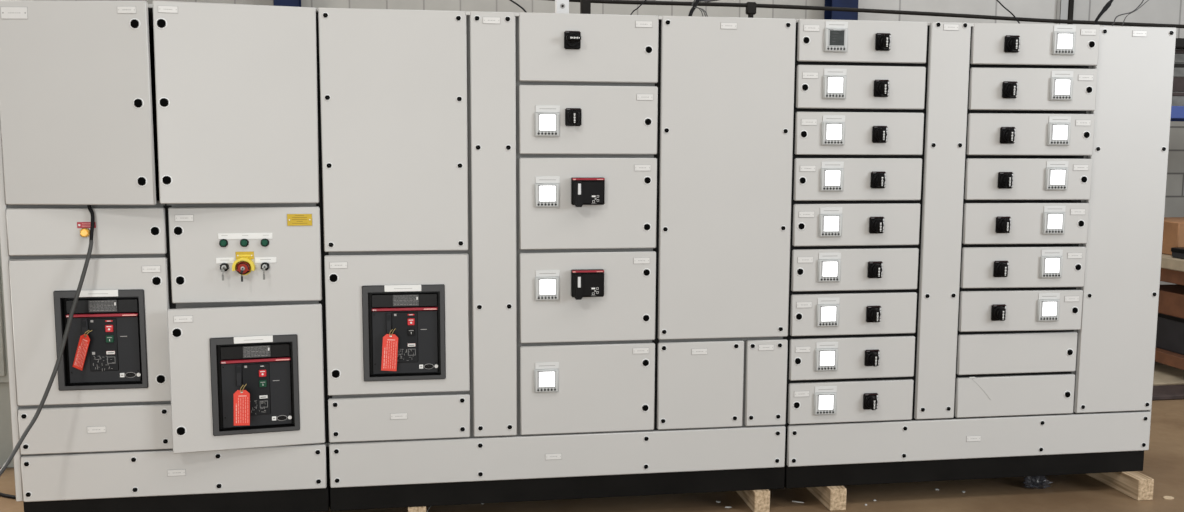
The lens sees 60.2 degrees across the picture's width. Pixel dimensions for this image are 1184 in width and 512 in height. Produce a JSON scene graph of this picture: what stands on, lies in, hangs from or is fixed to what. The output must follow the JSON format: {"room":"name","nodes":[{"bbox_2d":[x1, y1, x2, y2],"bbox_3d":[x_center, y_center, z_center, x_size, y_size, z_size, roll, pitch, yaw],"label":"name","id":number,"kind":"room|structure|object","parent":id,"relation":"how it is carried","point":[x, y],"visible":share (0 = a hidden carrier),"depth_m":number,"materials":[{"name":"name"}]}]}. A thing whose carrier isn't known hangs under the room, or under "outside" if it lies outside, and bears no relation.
{"room":"factory workshop","nodes":[
{"label":"factory workshop","id":0,"kind":"room"},
{"bbox_2d":[73,330,91,369],"bbox_3d":[-2.028,0.375,4.056,0.095,0.165,0.011,1,6,8],"label":"tag","id":1,"kind":"object","parent":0,"point":[84,341],"visible":1,"depth_m":4.06,"materials":[{"name":"red"}]},
{"bbox_2d":[74,339,87,367],"bbox_3d":[-2.031,0.386,4.059,0.034,0.116,0.001,21,10,9],"label":"print","id":2,"kind":"object","parent":1,"relation":"attached to","point":[83,339],"depth_m":4.06},
{"bbox_2d":[0,362,1183,511],"bbox_3d":[1.657,1.434,2.513,22.000,0.100,13.600,-1,6,-9],"label":"floor","id":3,"kind":"structure","parent":0,"point":[1164,459],"depth_m":4.78,"materials":[{"name":"brown concrete"}]},
{"bbox_2d":[0,244,13,467],"bbox_3d":[-3.468,0.129,5.280,1.140,1.845,0.720,-1,6,-9],"label":"tall cabinet","id":4,"kind":"object","parent":3,"relation":"on","point":[6,445],"visible":0.17,"depth_m":5.12,"materials":[{"name":"grey metal"}]},
{"bbox_2d":[0,492,15,498],"bbox_3d":[-2.808,1.107,4.789,1.141,0.016,0.144,1,6,7],"label":"cable","id":5,"kind":"object","parent":3,"relation":"on","point":[1,494],"visible":0.25,"depth_m":4.72,"materials":[{"name":"black plastic"}]},
{"bbox_2d":[0,0,329,511],"bbox_3d":[-1.761,0.010,4.433,1.223,2.081,0.878,-1,6,-9],"label":"switchboard section","id":6,"kind":"object","parent":3,"relation":"on","point":[189,132],"visible":0.98,"depth_m":4.07,"materials":[{"name":"paint"}]},
{"bbox_2d":[0,205,94,475],"bbox_3d":[-2.573,0.525,3.557,1.594,1.446,0.301,-4,7,-31],"label":"cable","id":7,"kind":"object","parent":6,"relation":"hanging from","point":[89,207],"visible":0.98,"depth_m":3.94,"materials":[{"name":"black plastic"}]},
{"bbox_2d":[80,228,89,236],"bbox_3d":[-1.994,-0.092,4.013,0.038,0.037,0.010,-1,6,-9],"label":"lamp","id":8,"kind":"object","parent":6,"relation":"attached to","point":[84,232],"depth_m":4.01,"materials":[{"name":"orange"}]},
{"bbox_2d":[219,239,227,246],"bbox_3d":[-1.480,-0.052,4.098,0.033,0.033,0.008,-1,6,-9],"label":"lamp","id":9,"kind":"object","parent":6,"relation":"attached to","point":[222,242],"depth_m":4.09,"materials":[{"name":"teal plastic"}]},
{"bbox_2d":[220,263,228,270],"bbox_3d":[-1.480,0.045,4.106,0.034,0.033,0.012,-1,6,-9],"label":"switch","id":10,"kind":"object","parent":6,"relation":"attached to","point":[226,265],"depth_m":4.10,"materials":[{"name":"silver metal"}]},
{"bbox_2d":[234,385,249,425],"bbox_3d":[-1.407,0.598,4.098,0.062,0.170,0.012,1,6,-12],"label":"tag","id":11,"kind":"object","parent":6,"relation":"hanging from","point":[241,397],"visible":1,"depth_m":4.10,"materials":[{"name":"red"}]},
{"bbox_2d":[236,395,246,422],"bbox_3d":[-1.407,0.616,4.100,0.047,0.113,0.001,1,6,-11],"label":"print","id":12,"kind":"object","parent":11,"relation":"attached to","point":[243,395],"depth_m":4.10},
{"bbox_2d":[240,239,248,246],"bbox_3d":[-1.401,-0.053,4.110,0.033,0.033,0.008,-1,6,-9],"label":"lamp","id":13,"kind":"object","parent":6,"relation":"attached to","point":[243,242],"depth_m":4.10,"materials":[{"name":"teal plastic"}]},
{"bbox_2d":[260,262,268,270],"bbox_3d":[-1.324,0.042,4.130,0.034,0.033,0.012,-1,6,-9],"label":"switch","id":14,"kind":"object","parent":6,"relation":"attached to","point":[266,264],"depth_m":4.13,"materials":[{"name":"silver metal"}]},
{"bbox_2d":[261,239,268,246],"bbox_3d":[-1.322,-0.054,4.122,0.033,0.033,0.008,-1,6,-9],"label":"lamp","id":15,"kind":"object","parent":6,"relation":"attached to","point":[264,242],"depth_m":4.12,"materials":[{"name":"teal plastic"}]},
{"bbox_2d":[273,0,300,6],"bbox_3d":[-2.426,-1.794,8.150,0.190,5.045,0.182,-1,6,-9],"label":"steel column","id":16,"kind":"structure","parent":3,"relation":"on","point":[293,3],"depth_m":8.04,"materials":[{"name":"blue metal"}]},
{"bbox_2d":[408,506,426,511],"bbox_3d":[-0.779,1.097,4.567,0.076,0.100,0.450,-1,6,-9],"label":"block","id":17,"kind":"object","parent":3,"relation":"on","point":[422,508],"visible":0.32,"depth_m":4.34,"materials":[{"name":"beige wood"}]},
{"bbox_2d":[555,0,568,12],"bbox_3d":[-0.157,-0.164,5.319,0.065,2.445,0.066,-1,6,-9],"label":"channel","id":18,"kind":"object","parent":3,"relation":"on","point":[561,6],"visible":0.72,"depth_m":5.17,"materials":[{"name":"white metal"}]},
{"bbox_2d":[580,0,590,13],"bbox_3d":[-0.039,-0.215,5.554,0.050,2.495,0.050,-1,6,-9],"label":"steel post","id":19,"kind":"object","parent":3,"relation":"on","point":[585,5],"visible":0.02,"depth_m":5.41,"materials":[{"name":"black metal"}]},
{"bbox_2d":[736,489,769,511],"bbox_3d":[0.728,1.077,4.793,0.072,0.100,0.460,-1,6,-9],"label":"block","id":20,"kind":"object","parent":3,"relation":"on","point":[757,500],"visible":0.38,"depth_m":4.57,"materials":[{"name":"beige wood"}]},
{"bbox_2d":[317,8,795,510],"bbox_3d":[-0.169,-0.010,4.684,1.998,2.079,0.863,-1,6,-9],"label":"switchboard section","id":21,"kind":"object","parent":20,"relation":"on","point":[572,232],"visible":1,"depth_m":4.31,"materials":[{"name":"grey metal"}]},
{"bbox_2d":[381,328,397,370],"bbox_3d":[-0.840,0.390,4.234,0.072,0.181,0.011,-1,6,-14],"label":"tag","id":22,"kind":"object","parent":21,"relation":"hanging from","point":[390,341],"visible":1,"depth_m":4.24,"materials":[{"name":"red"}]},
{"bbox_2d":[383,339,395,368],"bbox_3d":[-0.839,0.407,4.237,0.047,0.123,0.001,3,6,-9],"label":"print","id":23,"kind":"object","parent":22,"relation":"attached to","point":[389,345],"depth_m":4.24,"materials":[{"name":"red paper"}]},
{"bbox_2d":[510,0,525,11],"bbox_3d":[-0.342,-1.171,4.764,0.243,0.208,0.008,-1,6,-9],"label":"loose wire","id":24,"kind":"object","parent":21,"relation":"on","point":[521,7],"visible":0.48,"depth_m":4.76,"materials":[{"name":"black"}]},
{"bbox_2d":[688,0,707,16],"bbox_3d":[0.504,-1.175,4.893,0.114,0.178,0.021,-1,6,-9],"label":"cable bundle","id":25,"kind":"object","parent":21,"relation":"on","point":[694,7],"visible":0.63,"depth_m":4.88,"materials":[{"name":"black"}]},
{"bbox_2d":[692,0,717,5],"bbox_3d":[0.563,-1.237,4.914,0.179,0.067,0.097,-1,6,-9],"label":"plastic wrap","id":26,"kind":"object","parent":25,"relation":"attached to","point":[694,0],"visible":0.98,"depth_m":4.90,"materials":[{"name":"grey"}]},
{"bbox_2d":[805,486,846,510],"bbox_3d":[1.075,1.074,4.837,0.077,0.100,0.478,-1,6,-9],"label":"block","id":27,"kind":"object","parent":3,"relation":"on","point":[833,498],"visible":0.48,"depth_m":4.61,"materials":[{"name":"beige wood"}]},
{"bbox_2d":[824,0,857,19],"bbox_3d":[2.153,-1.854,8.852,0.235,5.045,0.182,-1,6,-9],"label":"steel column","id":28,"kind":"structure","parent":3,"relation":"on","point":[830,15],"depth_m":8.74,"materials":[{"name":"blue metal"}]},
{"bbox_2d":[548,0,1183,27],"bbox_3d":[1.887,-0.455,7.123,7.101,2.644,0.044,-1,6,-9],"label":"pipe","id":29,"kind":"object","parent":3,"relation":"on","point":[751,7],"visible":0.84,"depth_m":6.97,"materials":[{"name":"metal"}]},
{"bbox_2d":[1023,476,1052,488],"bbox_3d":[2.152,1.085,4.929,0.152,0.065,0.102,-1,6,-9],"label":"plastic wrap","id":30,"kind":"object","parent":3,"relation":"on","point":[1035,482],"visible":0.99,"depth_m":4.92,"materials":[{"name":"grey plastic"}]},
{"bbox_2d":[1094,0,1113,24],"bbox_3d":[2.630,-0.156,5.345,0.138,2.433,0.040,-1,6,-9],"label":"cable","id":31,"kind":"object","parent":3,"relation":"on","point":[1108,4],"visible":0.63,"depth_m":5.21,"materials":[{"name":"black"}]},
{"bbox_2d":[1086,471,1153,500],"bbox_3d":[2.539,1.061,5.008,0.079,0.100,0.525,-1,6,-9],"label":"block","id":32,"kind":"object","parent":3,"relation":"on","point":[1134,484],"visible":0.48,"depth_m":4.81,"materials":[{"name":"beige wood"}]},
{"bbox_2d":[784,19,1175,487],"bbox_3d":[1.712,-0.035,4.973,1.803,2.079,0.862,-1,6,-9],"label":"switchboard section","id":33,"kind":"object","parent":32,"relation":"on","point":[977,209],"visible":1,"depth_m":4.60,"materials":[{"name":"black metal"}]},
{"bbox_2d":[996,0,1019,23],"bbox_3d":[2.100,-1.219,5.137,0.264,0.236,0.007,-1,6,-9],"label":"loose wire","id":34,"kind":"object","parent":33,"relation":"on","point":[998,1],"visible":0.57,"depth_m":5.13,"materials":[{"name":"black"}]},
{"bbox_2d":[1112,0,1143,25],"bbox_3d":[2.761,-0.147,5.368,0.198,2.469,0.027,-1,6,-9],"label":"loose wire","id":35,"kind":"object","parent":33,"relation":"on","point":[1142,0],"visible":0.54,"depth_m":5.23,"materials":[{"name":"grey"}]},
{"bbox_2d":[1122,0,1148,25],"bbox_3d":[2.836,-0.152,5.405,0.236,2.469,0.056,-1,6,-9],"label":"loose wire","id":36,"kind":"object","parent":33,"relation":"on","point":[1147,0],"visible":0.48,"depth_m":5.26,"materials":[{"name":"grey"}]},
{"bbox_2d":[1152,385,1183,399],"bbox_3d":[4.226,0.900,6.836,1.400,0.030,0.270,-1,6,-9],"label":"board","id":37,"kind":"object","parent":3,"relation":"on","point":[1160,392],"visible":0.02,"depth_m":6.71,"materials":[{"name":"brown wood"}]},
{"bbox_2d":[1153,365,1183,385],"bbox_3d":[4.327,0.849,7.325,1.250,0.025,0.530,-1,6,-9],"label":"cardboard sheet","id":38,"kind":"object","parent":3,"relation":"on","point":[1163,374],"visible":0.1,"depth_m":7.22,"materials":[{"name":"beige cardboard"}]},
{"bbox_2d":[1163,496,1173,499],"bbox_3d":[2.703,1.134,4.787,0.051,0.004,0.041,-1,6,-9],"label":"chip","id":39,"kind":"object","parent":3,"relation":"on","point":[1164,497],"visible":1,"depth_m":4.78,"materials":[{"name":"beige wood"}]},
{"bbox_2d":[1155,254,1183,369],"bbox_3d":[4.676,0.456,7.096,1.220,0.860,2.100,-1,6,-9],"label":"workbench","id":40,"kind":"object","parent":3,"relation":"on","point":[1172,269],"visible":0.06,"depth_m":7.17,"materials":[{"name":"brown wood"}]},
{"bbox_2d":[1155,347,1183,369],"bbox_3d":[4.665,0.744,7.126,1.160,0.080,2.000,-1,6,-9],"label":"shelf","id":41,"kind":"object","parent":40,"relation":"attached to","point":[1169,358],"depth_m":7.20,"materials":[{"name":"brown wood"}]},
{"bbox_2d":[1156,313,1183,354],"bbox_3d":[4.497,0.556,7.283,0.728,0.256,1.108,-1,6,-9],"label":"storage bin","id":42,"kind":"object","parent":40,"relation":"on","point":[1170,329],"visible":0.32,"depth_m":7.29,"materials":[{"name":"black plastic"}]},
{"bbox_2d":[1158,284,1183,318],"bbox_3d":[4.438,0.345,7.250,0.640,0.166,0.900,-1,6,-9],"label":"wooden tray","id":43,"kind":"object","parent":42,"relation":"on","point":[1171,297],"visible":0.5,"depth_m":7.28,"materials":[{"name":"brown wood"}]},
{"bbox_2d":[1162,217,1183,254],"bbox_3d":[4.515,-0.151,7.563,0.780,0.239,0.500,-1,6,-9],"label":"cardboard box","id":44,"kind":"object","parent":40,"relation":"on","point":[1173,228],"visible":0.3,"depth_m":7.33,"materials":[{"name":"brown cardboard"}]},
{"bbox_2d":[1171,247,1183,258],"bbox_3d":[4.341,-0.011,7.058,0.488,0.071,0.338,-1,6,-9],"label":"tool case","id":45,"kind":"object","parent":40,"relation":"on","point":[1177,252],"visible":1,"depth_m":7.12,"materials":[{"name":"black plastic"}]},
{"bbox_2d":[1170,38,1183,120],"bbox_3d":[4.853,-0.427,8.007,2.930,2.415,0.830,-1,6,-9],"label":"storage rack","id":46,"kind":"object","parent":3,"relation":"on","point":[1177,112],"visible":0.07,"depth_m":7.42,"materials":[{"name":"blue paint"}]},
{"bbox_2d":[1171,92,1183,105],"bbox_3d":[4.308,-1.179,7.773,0.908,0.116,0.508,-1,6,-9],"label":"storage box","id":47,"kind":"object","parent":46,"relation":"on","point":[1177,97],"visible":0.11,"depth_m":7.52,"materials":[{"name":"grey plastic"}]},
{"bbox_2d":[1172,77,1183,91],"bbox_3d":[4.307,-1.292,7.771,0.800,0.108,0.480,-1,6,-9],"label":"storage box","id":48,"kind":"object","parent":47,"relation":"on","point":[1178,82],"visible":0.23,"depth_m":7.53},
{"bbox_2d":[1173,63,1183,76],"bbox_3d":[4.356,-1.397,7.766,0.808,0.102,0.488,-1,6,-9],"label":"storage box","id":49,"kind":"object","parent":48,"relation":"on","point":[1178,67],"visible":0.02,"depth_m":7.52,"materials":[{"name":"metal"}]},
{"bbox_2d":[1174,49,1183,62],"bbox_3d":[4.357,-1.498,7.755,0.808,0.098,0.488,-1,6,-9],"label":"storage box","id":50,"kind":"object","parent":49,"relation":"on","point":[1179,53],"visible":0.02,"depth_m":7.51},
{"bbox_2d":[63,0,1183,284],"bbox_3d":[0.643,-1.959,8.840,22.000,5.245,0.160,-1,6,-9],"label":"wall","id":51,"kind":"structure","parent":0,"point":[1152,11],"depth_m":9.07,"materials":[{"name":"white paint"}]},
{"bbox_2d":[1056,0,1073,23],"bbox_3d":[4.287,-1.446,9.336,0.120,4.145,0.075,-1,6,-9],"label":"duct","id":52,"kind":"object","parent":51,"relation":"attached to","point":[1065,8],"visible":0.02,"depth_m":9.23,"materials":[{"name":"metal"}]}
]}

